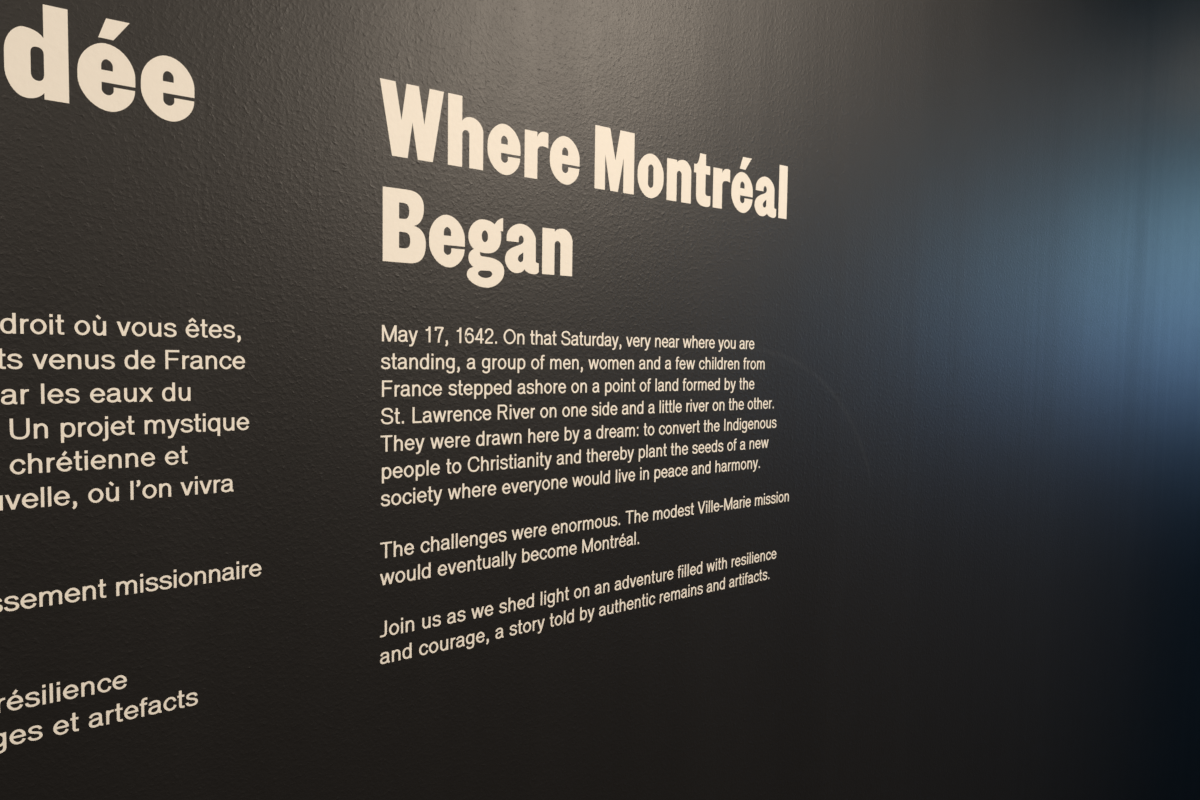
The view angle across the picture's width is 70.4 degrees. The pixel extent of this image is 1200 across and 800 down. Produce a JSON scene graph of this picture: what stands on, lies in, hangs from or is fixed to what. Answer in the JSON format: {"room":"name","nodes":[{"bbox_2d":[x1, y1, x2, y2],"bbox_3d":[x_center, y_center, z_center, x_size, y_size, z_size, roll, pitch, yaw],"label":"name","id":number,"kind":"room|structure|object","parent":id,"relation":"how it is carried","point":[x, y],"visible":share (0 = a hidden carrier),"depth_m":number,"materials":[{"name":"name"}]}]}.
{"room":"museum","nodes":[
{"label":"museum","id":0,"kind":"room"},
{"bbox_2d":[0,0,1199,799],"bbox_3d":[1.335,-0.256,2.287,10.100,3.400,0.150,-2,4,-37],"label":"wall","id":1,"kind":"structure","parent":0,"point":[972,314],"depth_m":1.21,"materials":[{"name":"black paint"}]},
{"bbox_2d":[4,4,193,121],"bbox_3d":[-0.474,-0.321,0.813,0.158,0.088,0.001,-2,4,-37],"label":"heading","id":2,"kind":"object","parent":1,"relation":"attached to","point":[19,41],"depth_m":0.81,"materials":[{"name":"white paint"}]},
{"bbox_2d":[0,675,197,752],"bbox_3d":[-0.493,0.299,0.840,0.177,0.058,0.001,-2,4,-37],"label":"paragraph","id":3,"kind":"object","parent":1,"relation":"attached to","point":[114,683],"visible":1,"depth_m":0.83,"materials":[{"name":"white paint"}]},
{"bbox_2d":[0,313,248,510],"bbox_3d":[-0.467,0.011,0.841,0.228,0.188,0.001,-2,4,-37],"label":"paragraph","id":4,"kind":"object","parent":1,"relation":"attached to","point":[13,320],"visible":1,"depth_m":0.83,"materials":[{"name":"white paint"}]},
{"bbox_2d":[0,561,260,611],"bbox_3d":[-0.466,0.185,0.853,0.243,0.019,0.001,-2,4,-37],"label":"paragraph","id":5,"kind":"object","parent":1,"relation":"attached to","point":[101,584],"visible":1,"depth_m":0.85,"materials":[{"name":"white paint"}]},
{"bbox_2d":[380,551,775,663],"bbox_3d":[0.018,0.285,1.227,0.704,0.057,0.001,-2,4,-37],"label":"paragraph","id":6,"kind":"object","parent":1,"relation":"attached to","point":[772,554],"visible":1,"depth_m":1.18,"materials":[{"name":"white paint"}]},
{"bbox_2d":[381,325,775,505],"bbox_3d":[0.019,0.014,1.210,0.695,0.220,0.001,-2,4,-37],"label":"paragraph","id":7,"kind":"object","parent":1,"relation":"attached to","point":[394,331],"visible":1,"depth_m":1.15,"materials":[{"name":"white paint"}]},
{"bbox_2d":[380,78,787,287],"bbox_3d":[0.027,-0.263,1.198,0.708,0.232,0.001,-2,4,-37],"label":"heading","id":8,"kind":"object","parent":1,"relation":"attached to","point":[399,130],"depth_m":1.08,"materials":[{"name":"white paint"}]},
{"bbox_2d":[380,492,788,584],"bbox_3d":[0.030,0.190,1.230,0.732,0.057,0.001,-2,4,-37],"label":"paragraph","id":9,"kind":"object","parent":1,"relation":"attached to","point":[777,498],"visible":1,"depth_m":1.14,"materials":[{"name":"white paint"}]}
]}

